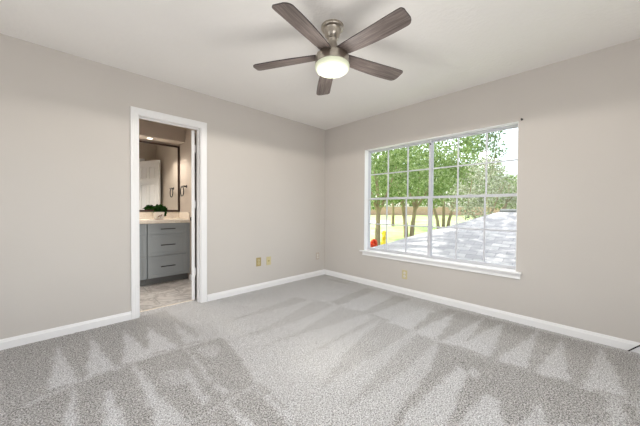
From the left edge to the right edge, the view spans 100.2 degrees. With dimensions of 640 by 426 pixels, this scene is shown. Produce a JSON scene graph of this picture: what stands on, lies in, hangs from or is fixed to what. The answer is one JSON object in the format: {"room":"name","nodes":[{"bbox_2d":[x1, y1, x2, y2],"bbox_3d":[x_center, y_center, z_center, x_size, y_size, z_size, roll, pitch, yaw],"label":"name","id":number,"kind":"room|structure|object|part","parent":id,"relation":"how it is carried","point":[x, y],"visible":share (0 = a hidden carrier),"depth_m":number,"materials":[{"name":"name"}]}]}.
{"room":"empty bedroom","nodes":[
{"label":"empty bedroom","id":0,"kind":"room"},
{"bbox_2d":[139,139,179,145],"bbox_3d":[-3.015,-0.165,3.944,1.720,2.490,0.100,-1,1,-44],"label":"wall","id":1,"kind":"structure","parent":0,"point":[139,139],"depth_m":4.28,"materials":[{"name":"paint"}]},
{"bbox_2d":[139,140,179,211],"bbox_3d":[-2.847,-0.565,4.012,1.370,1.090,0.023,-1,1,-44],"label":"wall mirror","id":2,"kind":"object","parent":1,"relation":"attached to","point":[159,164],"visible":0.47,"depth_m":4.28,"materials":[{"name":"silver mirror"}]},
{"bbox_2d":[139,119,184,144],"bbox_3d":[-2.880,-1.270,3.795,1.720,0.275,0.270,-1,1,-44],"label":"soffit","id":3,"kind":"structure","parent":1,"relation":"attached to","point":[165,133],"depth_m":4.08,"materials":[{"name":"paint"}]},
{"bbox_2d":[139,212,189,218],"bbox_3d":[-2.685,0.046,3.857,1.369,0.105,0.489,-1,1,-44],"label":"backsplash","id":4,"kind":"structure","parent":1,"relation":"attached to","point":[142,215],"depth_m":4.26,"materials":[{"name":"beige stone"}]},
{"bbox_2d":[0,33,324,338],"bbox_3d":[-1.536,-0.143,3.053,4.640,2.490,0.120,-1,1,-44],"label":"wall","id":5,"kind":"structure","parent":0,"point":[65,185],"depth_m":2.49,"materials":[{"name":"beige paint"}]},
{"bbox_2d":[0,269,324,350],"bbox_3d":[-1.496,1.017,3.022,4.400,0.090,0.014,-1,1,-44],"label":"baseboard","id":6,"kind":"structure","parent":5,"relation":"attached to","point":[15,341],"depth_m":2.48,"materials":[{"name":"white paint"}]},
{"bbox_2d":[140,299,195,311],"bbox_3d":[-1.725,1.053,3.036,0.600,0.016,0.028,-1,1,-44],"label":"trim","id":7,"kind":"structure","parent":5,"relation":"attached to","point":[195,299],"depth_m":3.02,"materials":[{"name":"beige stone"}]},
{"bbox_2d":[130,106,206,319],"bbox_3d":[-1.648,0.003,2.947,0.740,2.110,0.156,-1,1,-44],"label":"trim","id":8,"kind":"structure","parent":5,"relation":"attached to","point":[134,111],"depth_m":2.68,"materials":[{"name":"white paint"}]},
{"bbox_2d":[256,257,260,266],"bbox_3d":[-0.837,0.668,3.657,0.074,0.118,0.010,-1,1,-44],"label":"wall outlet","id":9,"kind":"object","parent":5,"relation":"attached to","point":[258,260],"visible":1,"depth_m":3.65,"materials":[{"name":"beige plastic"}]},
{"bbox_2d":[266,256,270,264],"bbox_3d":[-0.719,0.673,3.766,0.074,0.118,0.018,-1,1,-44],"label":"cable plate","id":10,"kind":"object","parent":5,"relation":"attached to","point":[268,259],"visible":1,"depth_m":3.77,"materials":[{"name":"beige plastic"}]},
{"bbox_2d":[180,128,195,278],"bbox_3d":[-1.819,-0.160,4.019,0.100,2.490,1.660,-1,1,-44],"label":"wall","id":11,"kind":"structure","parent":0,"point":[185,148],"depth_m":4.25,"materials":[{"name":"paint"}]},
{"bbox_2d":[190,130,196,299],"bbox_3d":[-1.612,0.024,3.462,0.173,2.018,0.606,0,1,-20],"label":"door","id":12,"kind":"structure","parent":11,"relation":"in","point":[193,218],"depth_m":3.20,"materials":[{"name":"white paint"}]},
{"bbox_2d":[0,274,639,425],"bbox_3d":[-0.554,1.110,2.053,4.400,0.084,6.080,-1,1,-44],"label":"floor","id":13,"kind":"structure","parent":0,"point":[321,350],"depth_m":1.86,"materials":[{"name":"grey carpet"}]},
{"bbox_2d":[139,224,146,285],"bbox_3d":[-2.782,0.593,3.719,0.565,0.887,0.490,-1,1,-44],"label":"vanity cabinet","id":14,"kind":"object","parent":13,"relation":"on","point":[142,227],"visible":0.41,"depth_m":3.73,"materials":[{"name":"grey paint"}]},
{"bbox_3d":[-2.637,0.234,3.567,0.555,0.148,0.020,-1,1,-44],"label":"drawer","id":15,"kind":"part","parent":14,"relation":"part of","materials":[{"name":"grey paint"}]},
{"bbox_3d":[-2.638,0.467,3.570,0.555,0.302,0.020,-1,1,-44],"label":"drawer","id":16,"kind":"part","parent":14,"relation":"part of","materials":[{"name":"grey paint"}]},
{"bbox_3d":[-2.640,0.778,3.575,0.555,0.305,0.020,-1,1,-44],"label":"drawer","id":17,"kind":"part","parent":14,"relation":"part of","materials":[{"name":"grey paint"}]},
{"bbox_2d":[146,223,189,284],"bbox_3d":[-2.373,0.590,4.115,0.565,0.887,0.490,-1,1,-44],"label":"vanity cabinet","id":18,"kind":"object","parent":13,"relation":"on","point":[168,244],"visible":1,"depth_m":3.95,"materials":[{"name":"grey paint"}]},
{"bbox_2d":[139,212,189,223],"bbox_3d":[-2.676,0.071,3.849,1.369,0.155,0.514,-1,1,-44],"label":"countertop","id":19,"kind":"structure","parent":18,"relation":"on","point":[144,217],"depth_m":4.13,"materials":[{"name":"beige stone"}]},
{"bbox_2d":[152,204,167,219],"bbox_3d":[-2.423,-0.022,4.049,0.235,0.238,0.153,-1,1,-44],"label":"potted plant","id":20,"kind":"object","parent":19,"relation":"on","point":[159,212],"visible":1,"depth_m":4.01,"materials":[{"name":"green plant"}]},
{"bbox_3d":[-2.438,0.037,4.048,0.124,0.104,0.124,-1,1,-44],"label":"pot","id":21,"kind":"part","parent":20,"relation":"part of","materials":[{"name":"white ceramic"}]},
{"bbox_3d":[-2.241,0.230,3.951,0.520,0.148,0.020,-1,1,-44],"label":"drawer","id":22,"kind":"part","parent":18,"relation":"part of","materials":[{"name":"grey paint"}]},
{"bbox_3d":[-2.242,0.463,3.954,0.520,0.302,0.020,-1,1,-44],"label":"drawer","id":23,"kind":"part","parent":18,"relation":"part of","materials":[{"name":"grey paint"}]},
{"bbox_3d":[-2.244,0.775,3.959,0.520,0.305,0.020,-1,1,-44],"label":"drawer","id":24,"kind":"part","parent":18,"relation":"part of","materials":[{"name":"grey paint"}]},
{"bbox_2d":[0,0,639,129],"bbox_3d":[0.045,-1.405,1.412,4.640,0.100,4.640,-1,1,-44],"label":"ceiling","id":25,"kind":"structure","parent":0,"point":[208,47],"depth_m":2.12,"materials":[{"name":"paint"}]},
{"bbox_2d":[253,2,410,94],"bbox_3d":[0.111,-1.196,1.931,1.187,0.334,1.151,-1,1,-44],"label":"ceiling fan","id":26,"kind":"object","parent":25,"relation":"hanging from","point":[333,60],"visible":1,"depth_m":1.86,"materials":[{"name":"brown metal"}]},
{"bbox_3d":[-0.253,-1.144,2.034,0.529,0.007,0.134,-2,11,13],"label":"blade","id":27,"kind":"part","parent":26,"relation":"part of","materials":[{"name":"brown wood"}]},
{"bbox_3d":[-0.082,-1.137,1.661,0.134,0.007,0.529,13,10,30],"label":"blade","id":28,"kind":"part","parent":26,"relation":"part of","materials":[{"name":"brown wood"}]},
{"bbox_3d":[0.050,-1.146,2.312,0.134,0.007,0.529,-11,-1,-5],"label":"blade","id":29,"kind":"part","parent":26,"relation":"part of","materials":[{"name":"brown wood"}]},
{"bbox_3d":[0.089,-1.058,1.967,0.254,0.057,0.254,-1,1,-44],"label":"lamp shade","id":30,"kind":"part","parent":26,"relation":"part of","materials":[{"name":"white glass"}]},
{"bbox_3d":[0.326,-1.136,1.708,0.134,0.007,0.529,14,-6,-41],"label":"blade","id":31,"kind":"part","parent":26,"relation":"part of","materials":[{"name":"brown wood"}]},
{"bbox_3d":[0.407,-1.141,2.111,0.530,0.007,0.134,3,-11,-23],"label":"blade","id":32,"kind":"part","parent":26,"relation":"part of","materials":[{"name":"brown wood"}]},
{"bbox_2d":[325,38,639,342],"bbox_3d":[1.716,-0.125,2.976,0.160,2.490,4.520,-1,1,-44],"label":"wall","id":33,"kind":"structure","parent":0,"point":[578,245],"depth_m":2.45,"materials":[{"name":"beige paint"}]},
{"bbox_2d":[402,270,406,278],"bbox_3d":[1.103,0.804,3.494,0.010,0.118,0.074,-1,1,-44],"label":"wall outlet","id":34,"kind":"object","parent":33,"relation":"attached to","point":[404,272],"visible":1,"depth_m":3.49,"materials":[{"name":"beige plastic"}]},
{"bbox_2d":[359,250,521,274],"bbox_3d":[1.304,0.572,3.321,0.130,0.020,1.943,-1,1,-44],"label":"window sill","id":35,"kind":"structure","parent":33,"relation":"attached to","point":[484,267],"depth_m":3.08,"materials":[{"name":"white paint"}]},
{"bbox_2d":[362,252,519,278],"bbox_3d":[1.291,0.608,3.291,0.020,0.050,1.900,-1,1,-44],"label":"trim","id":36,"kind":"structure","parent":33,"relation":"attached to","point":[476,270],"depth_m":3.08,"materials":[{"name":"white paint"}]},
{"bbox_2d":[364,121,518,249],"bbox_3d":[1.328,-0.175,3.321,0.086,1.474,1.842,-1,1,-44],"label":"trim","id":37,"kind":"structure","parent":33,"relation":"attached to","point":[517,122],"depth_m":3.81,"materials":[{"name":"white paint"}]},
{"bbox_2d":[368,124,517,269],"bbox_3d":[1.380,-0.168,3.373,0.069,1.489,1.842,-1,1,-44],"label":"window","id":38,"kind":"structure","parent":33,"relation":"in","point":[431,168],"depth_m":3.33,"materials":[{"name":"white plastic"}]},
{"bbox_3d":[1.052,0.165,3.699,0.028,0.755,0.918,-1,1,-44],"label":"sash","id":39,"kind":"part","parent":38,"relation":"part of","materials":[{"name":"clear glass"}]},
{"bbox_3d":[1.078,-0.547,3.709,0.028,0.713,0.918,-1,1,-44],"label":"sash","id":40,"kind":"part","parent":38,"relation":"part of","materials":[{"name":"clear glass"}]},
{"bbox_3d":[1.700,0.179,3.032,0.028,0.755,0.889,-1,1,-44],"label":"sash","id":41,"kind":"part","parent":38,"relation":"part of","materials":[{"name":"clear glass"}]},
{"bbox_3d":[1.725,-0.533,3.042,0.028,0.713,0.889,-1,1,-44],"label":"sash","id":42,"kind":"part","parent":38,"relation":"part of","materials":[{"name":"clear glass"}]},
{"bbox_2d":[325,269,639,353],"bbox_3d":[1.605,1.035,2.976,0.014,0.090,4.400,-1,1,-44],"label":"baseboard","id":43,"kind":"structure","parent":33,"relation":"attached to","point":[595,337],"depth_m":2.67,"materials":[{"name":"white paint"}]},
{"label":"outside","id":44,"kind":"structure","parent":0,"visible":0},
{"bbox_2d":[370,215,480,244],"bbox_3d":[14.995,1.048,41.769,160.912,1.934,159.372,-1,1,-44],"label":"lawn","id":45,"kind":"structure","parent":44,"point":[395,233],"depth_m":26.79,"materials":[{"name":"green plant"}]},
{"bbox_2d":[370,239,377,246],"bbox_3d":[1.908,1.517,9.529,0.473,1.218,0.496,0,1,0],"label":"flowering shrub","id":46,"kind":"object","parent":45,"relation":"on","point":[373,243],"visible":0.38,"depth_m":9.47,"materials":[{"name":"red plant"}]},
{"bbox_2d":[371,220,388,223],"bbox_3d":[2.832,1.022,29.018,10.308,0.302,4.000,0,1,0],"label":"path","id":47,"kind":"structure","parent":45,"relation":"on","point":[372,221],"depth_m":29.64,"materials":[{"name":"concrete"}]},
{"bbox_2d":[381,231,385,244],"bbox_3d":[3.107,1.440,13.025,0.343,1.229,0.327,-1,1,-44],"label":"shrub","id":48,"kind":"object","parent":45,"relation":"on","point":[384,232],"visible":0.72,"depth_m":12.99,"materials":[{"name":"yellow plant"}]},
{"bbox_2d":[372,145,418,226],"bbox_3d":[6.949,-3.459,24.955,4.601,9.813,4.441,0,1,0],"label":"leafy tree","id":49,"kind":"object","parent":45,"relation":"on","point":[392,214],"visible":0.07,"depth_m":24.89,"materials":[{"name":"green plant"}]},
{"bbox_2d":[371,147,426,245],"bbox_3d":[3.155,-1.791,14.968,5.807,7.656,4.149,0,1,0],"label":"leafy tree","id":50,"kind":"object","parent":45,"relation":"on","point":[383,169],"visible":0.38,"depth_m":14.69,"materials":[{"name":"green plant"}]},
{"bbox_2d":[373,148,428,205],"bbox_3d":[14.237,-5.882,46.951,11.762,12.159,8.081,0,1,0],"label":"tree","id":51,"kind":"object","parent":45,"relation":"on","point":[405,148],"visible":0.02,"depth_m":46.20,"materials":[{"name":"green plant"}]},
{"bbox_2d":[371,140,459,237],"bbox_3d":[6.019,-2.319,17.938,7.019,8.399,4.532,0,1,0],"label":"leafy tree","id":52,"kind":"object","parent":45,"relation":"on","point":[444,172],"visible":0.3,"depth_m":17.83,"materials":[{"name":"green plant"}]},
{"bbox_2d":[410,142,455,205],"bbox_3d":[21.201,-7.409,52.894,12.647,15.108,8.970,0,1,0],"label":"tree","id":53,"kind":"object","parent":45,"relation":"on","point":[440,142],"visible":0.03,"depth_m":51.79,"materials":[{"name":"green plant"}]},
{"bbox_2d":[371,206,514,214],"bbox_3d":[16.851,-0.187,41.151,44.000,1.630,0.383,0,1,0],"label":"wall","id":54,"kind":"structure","parent":45,"relation":"on","point":[421,210],"depth_m":41.00,"materials":[{"name":"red brick"}]},
{"bbox_2d":[404,135,488,228],"bbox_3d":[10.300,-2.813,21.967,7.321,8.965,4.471,0,1,0],"label":"leafy tree","id":55,"kind":"object","parent":45,"relation":"on","point":[447,161],"visible":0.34,"depth_m":21.67,"materials":[{"name":"green plant"}]},
{"bbox_2d":[421,142,485,206],"bbox_3d":[23.564,-6.310,47.738,11.712,13.093,8.100,0,1,0],"label":"tree","id":56,"kind":"object","parent":45,"relation":"on","point":[471,156],"visible":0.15,"depth_m":46.92,"materials":[{"name":"green plant"}]},
{"bbox_2d":[447,156,500,206],"bbox_3d":[30.313,-5.893,53.860,11.616,12.145,8.034,0,1,0],"label":"tree","id":57,"kind":"object","parent":45,"relation":"on","point":[473,156],"visible":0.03,"depth_m":52.97,"materials":[{"name":"green plant"}]},
{"bbox_2d":[444,157,516,219],"bbox_3d":[7.128,-0.094,11.520,3.461,4.722,1.987,0,1,0],"label":"tree","id":58,"kind":"object","parent":45,"relation":"on","point":[496,190],"visible":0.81,"depth_m":11.28,"materials":[{"name":"green plant"}]},
{"bbox_2d":[459,130,508,214],"bbox_3d":[16.394,-4.260,27.004,4.534,11.272,2.991,0,1,0],"label":"tree","id":59,"kind":"object","parent":45,"relation":"on","point":[493,134],"visible":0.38,"depth_m":26.60,"materials":[{"name":"green plant"}]},
{"bbox_2d":[472,174,516,206],"bbox_3d":[30.927,-3.342,46.935,8.413,7.261,6.038,0,1,0],"label":"tree","id":60,"kind":"object","parent":45,"relation":"on","point":[503,174],"visible":0.07,"depth_m":46.30,"materials":[{"name":"green plant"}]},
{"bbox_2d":[487,175,516,210],"bbox_3d":[15.716,-0.627,20.965,5.287,4.730,3.579,0,1,0],"label":"sunlit tree","id":61,"kind":"object","parent":45,"relation":"on","point":[516,175],"visible":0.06,"depth_m":20.97,"materials":[{"name":"green plant"}]},
{"bbox_3d":[6.020,2.323,4.912,5.400,1.883,9.390,-1,1,-44],"label":"wall","id":62,"kind":"structure","parent":45,"relation":"on","visible":0},
{"bbox_2d":[373,209,516,265],"bbox_3d":[5.994,0.662,4.922,6.400,1.457,10.290,-1,1,-44],"label":"roof","id":63,"kind":"structure","parent":62,"relation":"on","point":[500,246],"depth_m":5.68,"materials":[{"name":"grey"}]}
]}

